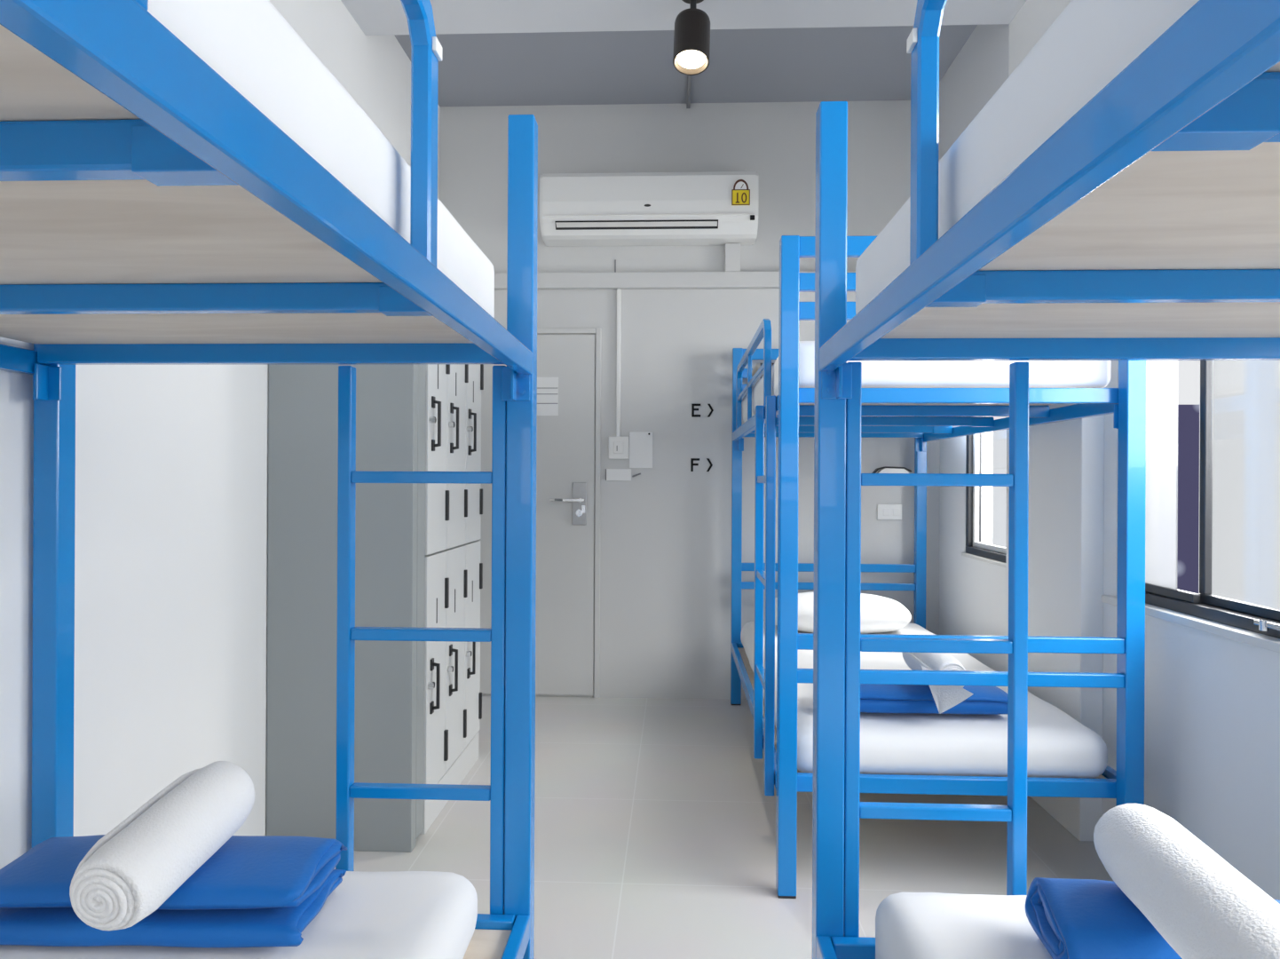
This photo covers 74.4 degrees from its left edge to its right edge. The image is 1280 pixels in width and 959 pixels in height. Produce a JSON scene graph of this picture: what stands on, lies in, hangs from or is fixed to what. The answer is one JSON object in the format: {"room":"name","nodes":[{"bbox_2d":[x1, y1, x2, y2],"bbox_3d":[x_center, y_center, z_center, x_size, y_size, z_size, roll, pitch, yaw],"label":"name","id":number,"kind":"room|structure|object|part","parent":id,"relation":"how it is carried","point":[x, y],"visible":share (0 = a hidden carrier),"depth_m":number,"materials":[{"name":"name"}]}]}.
{"room":"dormitory","nodes":[
{"label":"dormitory","id":0,"kind":"room"},
{"bbox_2d":[0,0,439,869],"bbox_3d":[-1.207,-0.400,1.114,0.100,2.975,6.522,0,0,2],"label":"wall","id":1,"kind":"structure","parent":0,"point":[171,531],"depth_m":1.97,"materials":[{"name":"white paint"}]},
{"bbox_2d":[394,24,977,106],"bbox_3d":[0.102,-1.931,1.058,2.705,0.100,6.522,0,0,2],"label":"ceiling","id":2,"kind":"structure","parent":0,"point":[845,63],"depth_m":3.85,"materials":[{"name":"paint"}]},
{"bbox_2d":[340,0,1026,35],"bbox_3d":[0.175,-1.793,2.773,2.505,0.175,0.855,0,0,2],"label":"ceiling beam","id":3,"kind":"structure","parent":2,"relation":"attached to","point":[374,17],"depth_m":3.09,"materials":[{"name":"paint"}]},
{"bbox_2d":[672,0,710,75],"bbox_3d":[0.180,-1.563,2.927,0.129,0.285,0.160,0,0,2],"label":"ceiling spotlight","id":4,"kind":"object","parent":3,"relation":"hanging from","point":[691,37],"visible":1,"depth_m":2.89,"materials":[{"name":"black metal"}]},
{"bbox_3d":[0.177,-1.457,2.912,0.103,0.032,0.101,0,0,2],"label":"bulb","id":5,"kind":"part","parent":4,"relation":"part of","materials":[{"name":"beige glass"}]},
{"bbox_3d":[0.186,-1.628,2.945,0.052,0.115,0.024,0,0,2],"label":"stem","id":6,"kind":"part","parent":4,"relation":"part of","materials":[{"name":"grey metal"}]},
{"bbox_2d":[686,75,691,108],"bbox_3d":[0.220,-1.862,3.706,0.018,0.031,1.013,0,0,2],"label":"conduit","id":7,"kind":"object","parent":2,"relation":"attached to","point":[689,77],"visible":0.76,"depth_m":4.05,"materials":[{"name":"grey metal"}]},
{"bbox_2d":[439,100,940,699],"bbox_3d":[0.232,-0.392,4.266,2.505,2.975,0.100,0,0,2],"label":"wall","id":8,"kind":"structure","parent":0,"point":[666,530],"depth_m":4.22,"materials":[{"name":"grey paint"}]},
{"bbox_2d":[475,328,600,697],"bbox_3d":[-0.605,0.166,4.216,0.812,1.850,0.069,0,0,2],"label":"door","id":9,"kind":"structure","parent":8,"relation":"in","point":[568,502],"depth_m":4.23,"materials":[{"name":"paint"}]},
{"bbox_2d":[537,377,558,415],"bbox_3d":[-0.481,-0.417,4.231,0.143,0.193,0.003,0,0,2],"label":"paper notice","id":10,"kind":"object","parent":9,"relation":"attached to","point":[547,387],"visible":0.64,"depth_m":4.23,"materials":[{"name":"white paper"}]},
{"bbox_3d":[-0.363,0.102,4.194,0.172,0.022,0.046,0,0,2],"label":"lever","id":11,"kind":"part","parent":9,"relation":"part of","materials":[{"name":"silver metal"}]},
{"bbox_3d":[-0.303,0.121,4.220,0.070,0.213,0.011,0,0,2],"label":"handle","id":12,"kind":"part","parent":9,"relation":"part of","materials":[{"name":"metal"}]},
{"bbox_2d":[614,259,616,272],"bbox_3d":[-0.124,-1.065,4.228,0.006,0.073,0.005,0,0,2],"label":"wire","id":13,"kind":"object","parent":8,"relation":"attached to","point":[614,259],"visible":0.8,"depth_m":4.22,"materials":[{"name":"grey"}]},
{"bbox_2d":[616,288,621,436],"bbox_3d":[-0.107,-0.583,4.221,0.020,0.740,0.017,0,0,2],"label":"conduit","id":14,"kind":"object","parent":8,"relation":"attached to","point":[619,290],"visible":1,"depth_m":4.21,"materials":[{"name":"white plastic"}]},
{"bbox_2d":[608,435,629,458],"bbox_3d":[-0.106,-0.159,4.211,0.101,0.112,0.036,0,0,2],"label":"light switch","id":15,"kind":"object","parent":8,"relation":"attached to","point":[619,446],"visible":1,"depth_m":4.20,"materials":[{"name":"white plastic"}]},
{"bbox_2d":[605,468,640,480],"bbox_3d":[-0.084,-0.023,4.221,0.179,0.058,0.015,0,0,2],"label":"label holder","id":16,"kind":"object","parent":8,"relation":"attached to","point":[611,474],"visible":1,"depth_m":4.22,"materials":[{"name":"white plastic"}]},
{"bbox_2d":[629,431,652,467],"bbox_3d":[0.005,-0.148,4.219,0.116,0.180,0.011,0,0,2],"label":"paper sheet","id":17,"kind":"object","parent":8,"relation":"attached to","point":[640,442],"visible":1,"depth_m":4.22,"materials":[{"name":"white paper"}]},
{"bbox_2d":[539,171,758,246],"bbox_3d":[0.044,-1.323,4.114,1.044,0.306,0.216,0,0,2],"label":"air conditioner","id":18,"kind":"object","parent":8,"relation":"attached to","point":[707,208],"visible":1,"depth_m":4.02,"materials":[{"name":"white plastic"}]},
{"bbox_2d":[494,243,855,290],"bbox_3d":[0.225,-1.059,4.194,2.480,0.216,0.044,0,0,2],"label":"cable trunking","id":19,"kind":"object","parent":8,"relation":"attached to","point":[731,277],"visible":0.53,"depth_m":4.18,"materials":[{"name":"grey paint"}]},
{"bbox_2d":[690,458,712,471],"bbox_3d":[0.309,-0.072,4.210,0.109,0.066,0.003,0,0,2],"label":"letter sign","id":20,"kind":"object","parent":8,"relation":"attached to","point":[691,459],"visible":1,"depth_m":4.21,"materials":[{"name":"black paint"}]},
{"bbox_2d":[691,403,713,417],"bbox_3d":[0.313,-0.345,4.210,0.109,0.066,0.003,0,0,2],"label":"letter sign","id":21,"kind":"object","parent":8,"relation":"attached to","point":[692,405],"visible":1,"depth_m":4.21,"materials":[{"name":"black paint"}]},
{"bbox_2d":[877,504,901,519],"bbox_3d":[1.233,0.160,4.165,0.120,0.076,0.014,0,0,2],"label":"wall socket","id":22,"kind":"object","parent":8,"relation":"attached to","point":[884,511],"visible":1,"depth_m":4.16,"materials":[{"name":"white plastic"}]},
{"bbox_2d":[883,507,889,515],"bbox_3d":[1.216,0.160,4.161,0.032,0.036,0.003,0,0,2],"label":"outlet","id":23,"kind":"object","parent":22,"relation":"attached to","point":[886,510],"depth_m":4.16,"materials":[{"name":"white plastic"}]},
{"bbox_2d":[892,507,900,515],"bbox_3d":[1.266,0.160,4.159,0.032,0.036,0.003,0,0,2],"label":"outlet","id":24,"kind":"object","parent":22,"relation":"attached to","point":[896,510],"depth_m":4.16,"materials":[{"name":"white plastic"}]},
{"bbox_2d":[871,466,911,473],"bbox_3d":[1.232,-0.044,4.138,0.184,0.038,0.069,0,0,2],"label":"reading lamp","id":25,"kind":"object","parent":8,"relation":"attached to","point":[885,469],"visible":0.94,"depth_m":4.11,"materials":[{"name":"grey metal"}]},
{"bbox_3d":[1.238,-0.042,4.128,0.150,0.025,0.042,0,0,2],"label":"lamp shade","id":26,"kind":"part","parent":25,"relation":"part of","materials":[{"name":"white plastic"}]},
{"bbox_2d":[333,695,1114,958],"bbox_3d":[0.087,1.144,1.058,2.705,0.100,6.522,0,0,2],"label":"floor","id":27,"kind":"structure","parent":0,"point":[655,824],"depth_m":2.53,"materials":[{"name":"tile"}]},
{"bbox_2d":[0,0,537,958],"bbox_3d":[-0.701,0.213,0.610,0.938,1.755,1.970,0,0,2],"label":"bunk bed","id":28,"kind":"object","parent":27,"relation":"on","point":[151,213],"visible":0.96,"depth_m":1.05,"materials":[{"name":"blue metal"}]},
{"bbox_3d":[-1.155,-0.215,0.630,0.024,0.042,1.874,0,0,2],"label":"rail","id":29,"kind":"part","parent":28,"relation":"part of","materials":[{"name":"blue metal"}]},
{"bbox_3d":[-1.104,0.208,1.589,0.048,1.749,0.048,0,0,2],"label":"post","id":30,"kind":"part","parent":28,"relation":"part of","materials":[{"name":"blue metal"}]},
{"bbox_2d":[0,870,477,958],"bbox_3d":[-0.721,0.732,0.604,0.820,0.131,1.809,0,0,2],"label":"mattress","id":31,"kind":"object","parent":28,"relation":"on","point":[388,914],"visible":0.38,"depth_m":1.28,"materials":[{"name":"white fabric"}]},
{"bbox_2d":[0,834,347,948],"bbox_3d":[-0.726,0.619,1.294,0.497,0.089,0.217,0,0,0],"label":"folded blanket","id":32,"kind":"object","parent":31,"relation":"on","point":[254,890],"visible":0.67,"depth_m":1.21,"materials":[{"name":"blue fabric"}]},
{"bbox_2d":[69,760,255,930],"bbox_3d":[-0.683,0.522,1.228,0.124,0.142,0.303,0,0,7],"label":"towel","id":33,"kind":"object","parent":32,"relation":"on","point":[130,871],"visible":1,"depth_m":1.15,"materials":[{"name":"white fabric"}]},
{"bbox_3d":[-0.246,-0.210,0.591,0.024,0.042,1.874,0,0,2],"label":"rail","id":34,"kind":"part","parent":28,"relation":"part of","materials":[{"name":"blue metal"}]},
{"bbox_3d":[-0.661,-0.230,1.534,0.882,0.040,0.026,0,0,2],"label":"rail","id":35,"kind":"part","parent":28,"relation":"part of","materials":[{"name":"blue metal"}]},
{"bbox_2d":[147,0,494,317],"bbox_3d":[-0.707,-0.309,0.563,0.867,0.115,1.747,0,0,2],"label":"mattress","id":36,"kind":"object","parent":28,"relation":"on","point":[248,43],"visible":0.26,"depth_m":0.69,"materials":[{"name":"white fabric"}]},
{"bbox_3d":[-0.543,0.341,1.557,0.025,1.100,0.028,0,0,2],"label":"ladder rail","id":37,"kind":"part","parent":28,"relation":"part of","materials":[{"name":"blue metal"}]},
{"bbox_3d":[-0.253,-0.372,0.409,0.022,0.285,1.026,0,0,2],"label":"guard rail","id":38,"kind":"part","parent":28,"relation":"part of","materials":[{"name":"blue metal"}]},
{"bbox_3d":[-0.666,0.807,1.534,0.882,0.044,0.026,0,0,2],"label":"rail","id":39,"kind":"part","parent":28,"relation":"part of","materials":[{"name":"blue metal"}]},
{"bbox_3d":[-0.258,0.343,1.545,0.025,1.100,0.028,0,0,2],"label":"ladder rail","id":40,"kind":"part","parent":28,"relation":"part of","materials":[{"name":"blue metal"}]},
{"bbox_3d":[-0.251,0.809,0.591,0.024,0.044,1.874,0,0,2],"label":"rail","id":41,"kind":"part","parent":28,"relation":"part of","materials":[{"name":"blue metal"}]},
{"bbox_3d":[-0.219,0.212,1.552,0.048,1.749,0.048,0,0,2],"label":"post","id":42,"kind":"part","parent":28,"relation":"part of","materials":[{"name":"blue metal"}]},
{"bbox_2d":[266,363,483,852],"bbox_3d":[-0.847,0.270,2.894,0.466,1.640,0.839,0,0,2],"label":"lockers","id":43,"kind":"object","parent":27,"relation":"on","point":[418,704],"visible":0.89,"depth_m":2.48,"materials":[{"name":"grey metal"}]},
{"bbox_3d":[-0.881,0.270,2.497,0.434,1.640,0.042,0,0,2],"label":"panel","id":44,"kind":"part","parent":43,"relation":"part of","materials":[{"name":"grey metal"}]},
{"bbox_3d":[-0.661,0.609,2.701,0.022,0.740,0.216,0,0,2],"label":"locker door","id":45,"kind":"part","parent":43,"relation":"part of","materials":[{"name":"white metal"}]},
{"bbox_3d":[-0.640,0.646,2.637,0.028,0.170,0.024,0,0,2],"label":"handle","id":46,"kind":"part","parent":43,"relation":"part of","materials":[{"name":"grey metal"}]},
{"bbox_3d":[-0.658,-0.138,2.701,0.022,0.742,0.216,0,0,2],"label":"locker door","id":47,"kind":"part","parent":43,"relation":"part of","materials":[{"name":"white metal"}]},
{"bbox_3d":[-0.636,-0.174,2.637,0.028,0.170,0.024,0,0,2],"label":"handle","id":48,"kind":"part","parent":43,"relation":"part of","materials":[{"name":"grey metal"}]},
{"bbox_3d":[-0.651,0.609,2.935,0.022,0.740,0.246,0,0,2],"label":"locker door","id":49,"kind":"part","parent":43,"relation":"part of","materials":[{"name":"white metal"}]},
{"bbox_3d":[-0.631,0.646,2.856,0.028,0.170,0.024,0,0,2],"label":"handle","id":50,"kind":"part","parent":43,"relation":"part of","materials":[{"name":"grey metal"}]},
{"bbox_3d":[-0.627,-0.174,2.856,0.028,0.170,0.024,0,0,2],"label":"handle","id":51,"kind":"part","parent":43,"relation":"part of","materials":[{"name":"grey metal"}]},
{"bbox_3d":[-0.648,-0.138,2.935,0.022,0.742,0.246,0,0,2],"label":"locker door","id":52,"kind":"part","parent":43,"relation":"part of","materials":[{"name":"white metal"}]},
{"bbox_3d":[-0.641,0.609,3.180,0.022,0.740,0.236,0,0,2],"label":"locker door","id":53,"kind":"part","parent":43,"relation":"part of","materials":[{"name":"white metal"}]},
{"bbox_3d":[-0.621,0.646,3.106,0.028,0.170,0.024,0,0,2],"label":"handle","id":54,"kind":"part","parent":43,"relation":"part of","materials":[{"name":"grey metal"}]},
{"bbox_3d":[-0.616,-0.174,3.106,0.028,0.170,0.024,0,0,2],"label":"handle","id":55,"kind":"part","parent":43,"relation":"part of","materials":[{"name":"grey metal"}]},
{"bbox_3d":[-0.637,-0.138,3.180,0.022,0.742,0.236,0,0,2],"label":"locker door","id":56,"kind":"part","parent":43,"relation":"part of","materials":[{"name":"white metal"}]},
{"bbox_2d":[730,235,1145,898],"bbox_3d":[0.860,0.231,3.155,0.961,1.735,1.940,0,0,2],"label":"bunk bed","id":57,"kind":"object","parent":27,"relation":"on","point":[924,414],"visible":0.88,"depth_m":2.22,"materials":[{"name":"blue metal"}]},
{"bbox_3d":[0.471,0.226,4.118,0.048,1.729,0.048,0,0,2],"label":"post","id":58,"kind":"part","parent":57,"relation":"part of","materials":[{"name":"blue metal"}]},
{"bbox_3d":[0.909,0.815,4.062,0.882,0.044,0.026,0,0,2],"label":"rail","id":59,"kind":"part","parent":57,"relation":"part of","materials":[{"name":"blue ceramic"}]},
{"bbox_3d":[0.416,0.812,3.174,0.024,0.044,1.844,0,0,2],"label":"rail","id":60,"kind":"part","parent":57,"relation":"part of","materials":[{"name":"blue metal"}]},
{"bbox_3d":[0.424,-0.368,3.231,0.022,0.285,1.215,0,0,2],"label":"guard rail","id":61,"kind":"part","parent":57,"relation":"part of","materials":[{"name":"blue metal"}]},
{"bbox_3d":[0.421,-0.207,3.174,0.024,0.042,1.844,0,0,2],"label":"rail","id":62,"kind":"part","parent":57,"relation":"part of","materials":[{"name":"blue metal"}]},
{"bbox_3d":[0.368,0.316,2.611,0.026,1.089,0.028,0,0,2],"label":"ladder rail","id":63,"kind":"part","parent":57,"relation":"part of","materials":[{"name":"blue metal"}]},
{"bbox_3d":[0.355,0.316,2.305,0.026,1.089,0.028,0,0,2],"label":"ladder rail","id":64,"kind":"part","parent":57,"relation":"part of","materials":[{"name":"blue metal"}]},
{"bbox_3d":[0.390,0.226,2.228,0.048,1.729,0.048,0,0,2],"label":"post","id":65,"kind":"part","parent":57,"relation":"part of","materials":[{"name":"blue metal"}]},
{"bbox_3d":[0.914,-0.222,4.062,0.882,0.040,0.026,0,0,2],"label":"rail","id":66,"kind":"part","parent":57,"relation":"part of","materials":[{"name":"blue metal"}]},
{"bbox_3d":[1.356,0.230,4.081,0.048,1.729,0.048,0,0,2],"label":"post","id":67,"kind":"part","parent":57,"relation":"part of","materials":[{"name":"blue metal"}]},
{"bbox_2d":[740,621,1107,778],"bbox_3d":[0.873,0.738,3.148,0.867,0.147,1.801,0,0,2],"label":"mattress","id":68,"kind":"object","parent":57,"relation":"on","point":[1058,745],"visible":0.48,"depth_m":2.27,"materials":[{"name":"white fabric"}]},
{"bbox_2d":[774,591,911,633],"bbox_3d":[0.879,0.586,3.766,0.620,0.159,0.400,0,0,2],"label":"pillow","id":69,"kind":"object","parent":68,"relation":"on","point":[878,613],"visible":0.48,"depth_m":3.60,"materials":[{"name":"white fabric"}]},
{"bbox_2d":[860,683,1007,714],"bbox_3d":[0.787,0.625,2.439,0.520,0.072,0.204,0,0,2],"label":"towel","id":70,"kind":"object","parent":68,"relation":"on","point":[873,698],"visible":0.53,"depth_m":2.35,"materials":[{"name":"blue fabric"}]},
{"bbox_2d":[901,652,973,713],"bbox_3d":[0.840,0.552,2.418,0.140,0.150,0.345,0,0,7],"label":"towel","id":71,"kind":"object","parent":70,"relation":"on","point":[945,697],"visible":0.63,"depth_m":2.29,"materials":[{"name":"white fabric"}]},
{"bbox_2d":[742,340,1110,424],"bbox_3d":[0.870,-0.312,3.148,0.872,0.136,1.799,0,0,2],"label":"mattress","id":72,"kind":"object","parent":57,"relation":"on","point":[875,374],"visible":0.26,"depth_m":2.25,"materials":[{"name":"white fabric"}]},
{"bbox_2d":[751,363,774,387],"bbox_3d":[0.621,-0.422,3.477,0.300,0.082,0.312,0,0,2],"label":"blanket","id":73,"kind":"object","parent":72,"relation":"on","point":[757,366],"visible":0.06,"depth_m":3.38,"materials":[{"name":"white fabric"}]},
{"bbox_3d":[0.832,0.814,2.246,0.882,0.044,0.026,0,0,2],"label":"rail","id":74,"kind":"part","parent":57,"relation":"part of","materials":[{"name":"blue metal"}]},
{"bbox_3d":[0.837,-0.223,2.246,0.882,0.040,0.026,0,0,2],"label":"rail","id":75,"kind":"part","parent":57,"relation":"part of","materials":[{"name":"blue metal"}]},
{"bbox_3d":[1.330,-0.202,3.135,0.024,0.042,1.844,0,0,2],"label":"rail","id":76,"kind":"part","parent":57,"relation":"part of","materials":[{"name":"blue metal"}]},
{"bbox_3d":[1.325,0.817,3.135,0.024,0.044,1.844,0,0,2],"label":"rail","id":77,"kind":"part","parent":57,"relation":"part of","materials":[{"name":"blue metal"}]},
{"bbox_3d":[1.276,0.230,2.190,0.048,1.729,0.048,0,0,2],"label":"post","id":78,"kind":"part","parent":57,"relation":"part of","materials":[{"name":"blue metal"}]},
{"bbox_2d":[811,0,1279,958],"bbox_3d":[0.733,0.222,0.506,0.938,1.752,1.970,0,0,2],"label":"bunk bed","id":79,"kind":"object","parent":27,"relation":"on","point":[1146,226],"visible":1,"depth_m":0.96,"materials":[{"name":"blue metal"}]},
{"bbox_3d":[0.277,0.811,0.525,0.024,0.044,1.874,0,0,2],"label":"rail","id":80,"kind":"part","parent":79,"relation":"part of","materials":[{"name":"blue metal"}]},
{"bbox_3d":[0.333,0.217,1.485,0.048,1.746,0.048,0,0,2],"label":"post","id":81,"kind":"part","parent":79,"relation":"part of","materials":[{"name":"blue metal"}]},
{"bbox_3d":[0.370,0.346,1.475,0.025,1.100,0.028,0,0,2],"label":"ladder rail","id":82,"kind":"part","parent":79,"relation":"part of","materials":[{"name":"blue metal"}]},
{"bbox_3d":[0.771,0.814,1.429,0.882,0.044,0.026,0,0,2],"label":"rail","id":83,"kind":"part","parent":79,"relation":"part of","materials":[{"name":"blue metal"}]},
{"bbox_3d":[0.277,-0.369,0.387,0.022,0.285,1.026,0,0,2],"label":"guard rail","id":84,"kind":"part","parent":79,"relation":"part of","materials":[{"name":"blue metal"}]},
{"bbox_2d":[875,892,1052,958],"bbox_3d":[0.753,0.750,0.498,0.825,0.171,1.805,0,0,2],"label":"mattress","id":85,"kind":"object","parent":79,"relation":"on","point":[909,925],"visible":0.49,"depth_m":1.27,"materials":[{"name":"white fabric"}]},
{"bbox_2d":[1024,877,1279,958],"bbox_3d":[0.818,0.613,1.113,0.544,0.089,0.186,0,0,14],"label":"towel","id":86,"kind":"object","parent":85,"relation":"on","point":[1071,918],"visible":0.59,"depth_m":1.12,"materials":[{"name":"blue fabric"}]},
{"bbox_2d":[1093,803,1279,958],"bbox_3d":[0.664,0.506,0.990,0.114,0.122,0.461,0,0,9],"label":"towel","id":87,"kind":"object","parent":86,"relation":"on","point":[1203,906],"visible":1,"depth_m":0.97,"materials":[{"name":"white fabric"}]},
{"bbox_3d":[0.655,0.347,1.463,0.025,1.100,0.028,0,0,2],"label":"ladder rail","id":88,"kind":"part","parent":79,"relation":"part of","materials":[{"name":"blue metal"}]},
{"bbox_2d":[855,0,1199,314],"bbox_3d":[0.739,-0.303,0.478,0.859,0.117,1.780,0,0,2],"label":"mattress","id":89,"kind":"object","parent":79,"relation":"on","point":[1090,43],"visible":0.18,"depth_m":0.69,"materials":[{"name":"white fabric"}]},
{"bbox_3d":[0.282,-0.208,0.525,0.024,0.042,1.874,0,0,2],"label":"rail","id":90,"kind":"part","parent":79,"relation":"part of","materials":[{"name":"blue metal"}]},
{"bbox_3d":[0.776,-0.223,1.429,0.882,0.040,0.026,0,0,2],"label":"rail","id":91,"kind":"part","parent":79,"relation":"part of","materials":[{"name":"blue metal"}]},
{"bbox_2d":[938,23,1009,161],"bbox_3d":[1.317,-1.417,1.006,0.068,0.915,6.322,0,0,2],"label":"wall","id":92,"kind":"structure","parent":0,"point":[980,68],"depth_m":3.53,"materials":[{"name":"paint"}]},
{"bbox_2d":[1005,0,1104,841],"bbox_3d":[1.391,-0.299,2.856,0.068,2.800,0.585,0,0,2],"label":"pillar","id":93,"kind":"structure","parent":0,"point":[1066,458],"depth_m":2.67,"materials":[{"name":"white paint"}]},
{"bbox_2d":[939,360,1279,900],"bbox_3d":[1.406,-0.387,1.002,0.120,2.975,6.522,0,0,2],"label":"wall","id":94,"kind":"structure","parent":0,"point":[1212,701],"depth_m":2.15,"materials":[{"name":"white paint"}]},
{"bbox_2d":[961,552,1005,567],"bbox_3d":[1.474,0.337,3.513,0.072,0.014,0.595,0,0,2],"label":"sill","id":95,"kind":"structure","parent":94,"relation":"attached to","point":[994,562],"depth_m":3.53,"materials":[{"name":"white paint"}]},
{"bbox_2d":[965,433,1006,562],"bbox_3d":[1.484,-0.275,3.500,0.060,1.208,0.580,0,0,2],"label":"window","id":96,"kind":"structure","parent":94,"relation":"in","point":[974,544],"depth_m":3.75,"materials":[{"name":"grey metal"}]},
{"bbox_2d":[1101,594,1279,653],"bbox_3d":[1.340,0.355,0.596,0.090,0.021,3.845,0,0,2],"label":"sill","id":97,"kind":"structure","parent":94,"relation":"attached to","point":[1261,641],"depth_m":2.01,"materials":[{"name":"white paint"}]},
{"bbox_2d":[1145,360,1279,638],"bbox_3d":[1.344,-0.268,0.591,0.092,1.223,3.795,0,0,2],"label":"window","id":98,"kind":"structure","parent":94,"relation":"in","point":[1162,376],"depth_m":2.23,"materials":[{"name":"white glass"}]},
{"bbox_3d":[1.422,-0.267,2.328,0.004,1.115,0.209,0,0,2],"label":"pane","id":99,"kind":"part","parent":98,"relation":"part of","materials":[{"name":"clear glass"}]},
{"bbox_3d":[1.421,-0.267,2.296,0.020,1.163,0.320,0,0,2],"label":"sash","id":100,"kind":"part","parent":98,"relation":"part of","materials":[{"name":"grey metal"}]},
{"bbox_3d":[1.420,-0.267,1.712,0.020,1.163,0.882,0,0,2],"label":"sash","id":101,"kind":"part","parent":98,"relation":"part of","materials":[{"name":"glass"}]},
{"label":"outside","id":102,"kind":"structure","parent":0,"visible":0},
{"bbox_2d":[1177,404,1199,593],"bbox_3d":[8.608,1.552,13.645,3.150,5.170,4.000,0,0,2],"label":"building","id":103,"kind":"structure","parent":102,"point":[1188,414],"depth_m":11.69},
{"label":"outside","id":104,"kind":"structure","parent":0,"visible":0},
{"bbox_2d":[1198,360,1279,608],"bbox_3d":[6.627,0.377,2.865,3.000,7.500,10.290,0,0,2],"label":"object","id":105,"kind":"object","parent":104,"point":[1245,552],"visible":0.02,"depth_m":7.40,"materials":[{"name":"glass"}]}
]}

